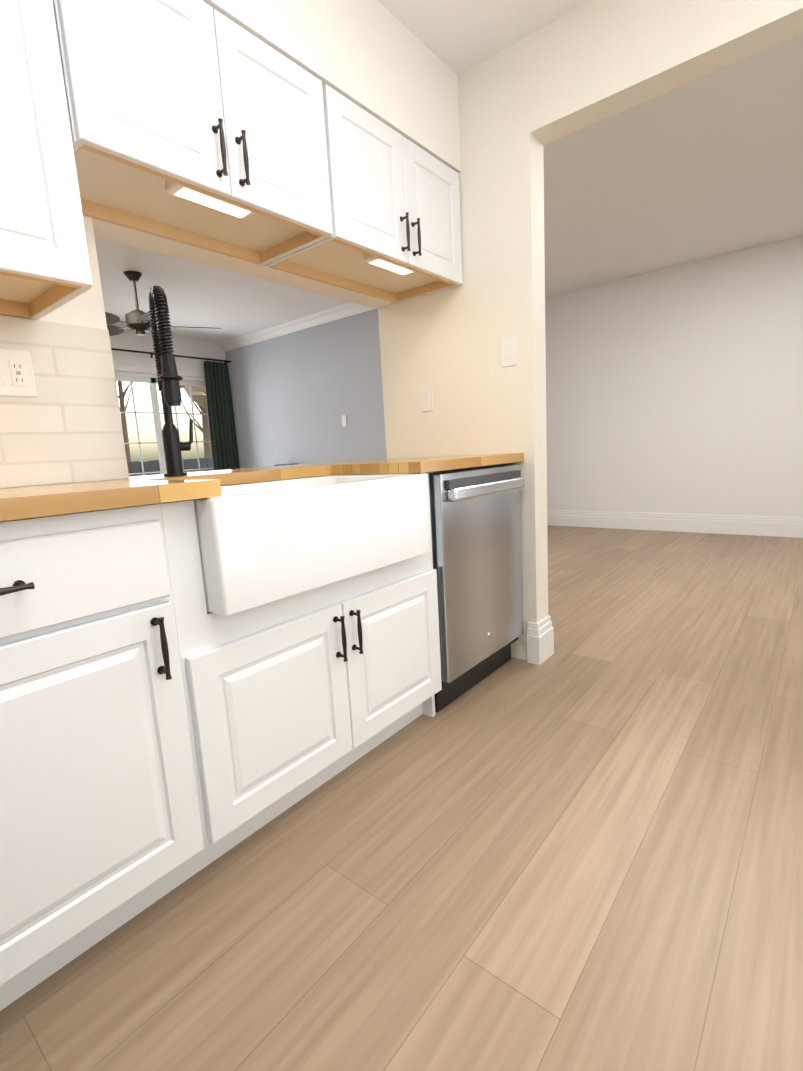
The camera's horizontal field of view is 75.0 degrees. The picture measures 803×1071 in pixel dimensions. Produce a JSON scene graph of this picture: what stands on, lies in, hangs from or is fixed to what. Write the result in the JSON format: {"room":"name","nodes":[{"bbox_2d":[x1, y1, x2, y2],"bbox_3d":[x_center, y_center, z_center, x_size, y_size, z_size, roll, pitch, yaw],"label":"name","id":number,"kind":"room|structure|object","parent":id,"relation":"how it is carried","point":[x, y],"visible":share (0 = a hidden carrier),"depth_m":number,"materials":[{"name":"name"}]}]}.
{"room":"kitchen","nodes":[
{"label":"kitchen","id":0,"kind":"room"},
{"bbox_2d":[2,215,405,487],"bbox_3d":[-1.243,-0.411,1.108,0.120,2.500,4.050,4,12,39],"label":"wall","id":1,"kind":"structure","parent":0,"point":[291,392],"depth_m":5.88,"materials":[{"name":"white paint"}]},
{"bbox_2d":[0,0,95,311],"bbox_3d":[-0.941,-0.897,1.044,0.368,0.688,0.368,4,12,39],"label":"upper cabinet","id":2,"kind":"object","parent":1,"relation":"attached to","point":[46,181],"depth_m":1.05,"materials":[{"name":"white wood"}]},
{"bbox_2d":[0,315,128,487],"bbox_3d":[-1.302,-0.257,0.947,0.008,0.422,1.520,4,12,39],"label":"tile backsplash","id":3,"kind":"structure","parent":1,"relation":"attached to","point":[65,426],"depth_m":1.39,"materials":[{"name":"white tile"}]},
{"bbox_2d":[0,348,37,396],"bbox_3d":[-0.987,-0.408,1.309,0.010,0.115,0.116,4,12,39],"label":"electrical outlet","id":4,"kind":"object","parent":3,"relation":"attached to","point":[17,378],"visible":1,"depth_m":1.32,"materials":[{"name":"white plastic"}]},
{"bbox_2d":[68,0,239,231],"bbox_3d":[-0.714,-1.102,1.305,0.368,0.394,0.367,4,12,39],"label":"upper cabinet","id":5,"kind":"object","parent":1,"relation":"attached to","point":[200,124],"depth_m":1.24,"materials":[{"name":"white wood"}]},
{"bbox_2d":[114,365,203,376],"bbox_3d":[-2.943,-0.991,6.491,0.015,2.090,1.780,4,12,39],"label":"window frame","id":6,"kind":"structure","parent":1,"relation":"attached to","point":[150,370],"depth_m":6.26,"materials":[{"name":"white wood"}]},
{"bbox_2d":[114,371,213,474],"bbox_3d":[-2.990,-0.965,6.535,0.070,2.030,1.660,4,12,39],"label":"window","id":7,"kind":"structure","parent":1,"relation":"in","point":[150,379],"depth_m":6.43,"materials":[{"name":"white wood"}]},
{"bbox_2d":[111,348,231,362],"bbox_3d":[-2.930,-2.178,6.297,0.135,0.070,2.089,4,12,39],"label":"curtain rod","id":8,"kind":"object","parent":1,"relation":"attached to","point":[207,359],"visible":0.5,"depth_m":6.43,"materials":[{"name":"grey metal"}]},
{"bbox_2d":[203,361,239,469],"bbox_3d":[-2.372,-1.186,7.016,0.074,2.202,0.388,4,12,39],"label":"curtain","id":9,"kind":"object","parent":8,"relation":"hanging from","point":[224,447],"visible":0.69,"depth_m":6.94,"materials":[{"name":"green fabric"}]},
{"bbox_2d":[168,15,339,259],"bbox_3d":[-0.482,-1.161,1.587,0.368,0.394,0.372,4,12,39],"label":"upper cabinet","id":10,"kind":"object","parent":1,"relation":"attached to","point":[288,194],"depth_m":1.51,"materials":[{"name":"white wood"}]},
{"bbox_2d":[219,302,375,351],"bbox_3d":[-0.964,-2.417,5.849,3.725,0.110,0.085,4,12,39],"label":"crown molding","id":11,"kind":"structure","parent":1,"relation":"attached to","point":[348,309],"depth_m":5.98,"materials":[{"name":"white wood"}]},
{"bbox_2d":[268,88,415,283],"bbox_3d":[-0.246,-1.221,1.872,0.368,0.394,0.378,4,12,39],"label":"upper cabinet","id":12,"kind":"object","parent":1,"relation":"attached to","point":[373,168],"depth_m":1.80,"materials":[{"name":"white wood"}]},
{"bbox_2d":[341,415,346,426],"bbox_3d":[-0.643,-1.287,5.871,0.070,0.120,0.012,4,12,39],"label":"light switch","id":13,"kind":"object","parent":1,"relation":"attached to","point":[344,420],"visible":0.29,"depth_m":5.85,"materials":[{"name":"white plastic"}]},
{"bbox_2d":[340,140,461,299],"bbox_3d":[-0.010,-1.281,2.159,0.368,0.394,0.375,4,12,39],"label":"upper cabinet","id":14,"kind":"object","parent":1,"relation":"attached to","point":[436,224],"depth_m":2.08,"materials":[{"name":"white wood"}]},
{"bbox_2d":[202,0,460,172],"bbox_3d":[0.439,-1.355,0.134,3.599,0.350,2.878,4,12,39],"label":"soffit","id":15,"kind":"structure","parent":0,"point":[378,60],"depth_m":1.72,"materials":[{"name":"white paint"}]},
{"bbox_2d":[0,525,802,1070],"bbox_3d":[-0.477,0.534,3.006,8.640,0.060,7.840,4,12,39],"label":"floor","id":16,"kind":"structure","parent":0,"point":[580,847],"depth_m":1.15,"materials":[{"name":"brown wood"}]},
{"bbox_2d":[0,500,247,1010],"bbox_3d":[-0.848,0.394,1.090,0.608,0.876,0.681,4,12,39],"label":"base cabinet","id":17,"kind":"object","parent":16,"relation":"on","point":[163,731],"depth_m":0.97,"materials":[{"name":"white wood"}]},
{"bbox_2d":[0,453,523,521],"bbox_3d":[-0.755,-0.125,1.377,0.935,0.035,2.876,4,12,39],"label":"countertop","id":18,"kind":"structure","parent":17,"relation":"on","point":[24,502],"depth_m":1.14,"materials":[{"name":"brown wood"}]},
{"bbox_2d":[148,285,192,476],"bbox_3d":[-0.638,-0.425,1.472,0.185,0.511,0.151,4,12,39],"label":"faucet","id":19,"kind":"object","parent":18,"relation":"on","point":[169,378],"visible":1,"depth_m":1.42,"materials":[{"name":"black metal"}]},
{"bbox_2d":[174,474,430,614],"bbox_3d":[-0.313,-0.025,1.506,0.439,0.248,0.750,4,12,39],"label":"sink","id":20,"kind":"object","parent":18,"relation":"in","point":[261,543],"visible":0.79,"depth_m":1.27,"materials":[{"name":"white ceramic"}]},
{"bbox_2d":[426,463,524,712],"bbox_3d":[0.115,0.158,2.203,0.642,0.874,0.596,4,12,39],"label":"dishwasher","id":21,"kind":"object","parent":16,"relation":"on","point":[476,526],"visible":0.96,"depth_m":1.95,"materials":[{"name":"grey metal"}]},
{"bbox_2d":[94,0,802,341],"bbox_3d":[-0.617,-1.969,2.595,8.640,0.180,7.840,4,12,39],"label":"ceiling","id":22,"kind":"structure","parent":0,"point":[707,166],"depth_m":3.31,"materials":[{"name":"white paint"}]},
{"bbox_2d":[105,271,220,336],"bbox_3d":[-2.192,-1.903,4.279,1.209,0.479,1.196,4,12,39],"label":"ceiling fan","id":23,"kind":"object","parent":22,"relation":"hanging from","point":[138,322],"visible":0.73,"depth_m":4.28,"materials":[{"name":"brown metal"}]},
{"bbox_2d":[398,0,802,659],"bbox_3d":[1.447,-0.614,1.428,3.570,2.500,0.120,4,12,39],"label":"wall","id":24,"kind":"structure","parent":0,"point":[674,390],"depth_m":2.43,"materials":[{"name":"white paint"}]},
{"bbox_2d":[420,385,433,411],"bbox_3d":[0.117,-0.637,2.435,0.070,0.115,0.010,4,12,39],"label":"light switch","id":25,"kind":"object","parent":24,"relation":"attached to","point":[426,393],"visible":1,"depth_m":2.43,"materials":[{"name":"white plastic"}]},
{"bbox_2d":[501,335,516,366],"bbox_3d":[0.439,-0.755,2.144,0.070,0.115,0.010,4,12,39],"label":"light switch","id":26,"kind":"object","parent":24,"relation":"attached to","point":[508,351],"visible":1,"depth_m":2.14,"materials":[{"name":"white plastic"}]},
{"bbox_2d":[527,615,553,661],"bbox_3d":[0.360,0.429,2.614,0.818,0.180,0.048,4,12,39],"label":"baseboard","id":27,"kind":"structure","parent":24,"relation":"attached to","point":[540,642],"depth_m":2.29,"materials":[{"name":"white wood"}]},
{"bbox_2d":[547,510,802,537],"bbox_3d":[3.310,-0.083,4.732,4.760,0.180,0.018,4,12,39],"label":"baseboard","id":28,"kind":"structure","parent":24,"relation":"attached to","point":[792,527],"depth_m":5.15,"materials":[{"name":"white wood"}]},
{"label":"outside","id":29,"kind":"structure","parent":0,"visible":0},
{"bbox_2d":[116,381,213,475],"bbox_3d":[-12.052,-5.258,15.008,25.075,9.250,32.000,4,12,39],"label":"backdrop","id":30,"kind":"structure","parent":29,"point":[199,399],"depth_m":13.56,"materials":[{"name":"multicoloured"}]}
]}

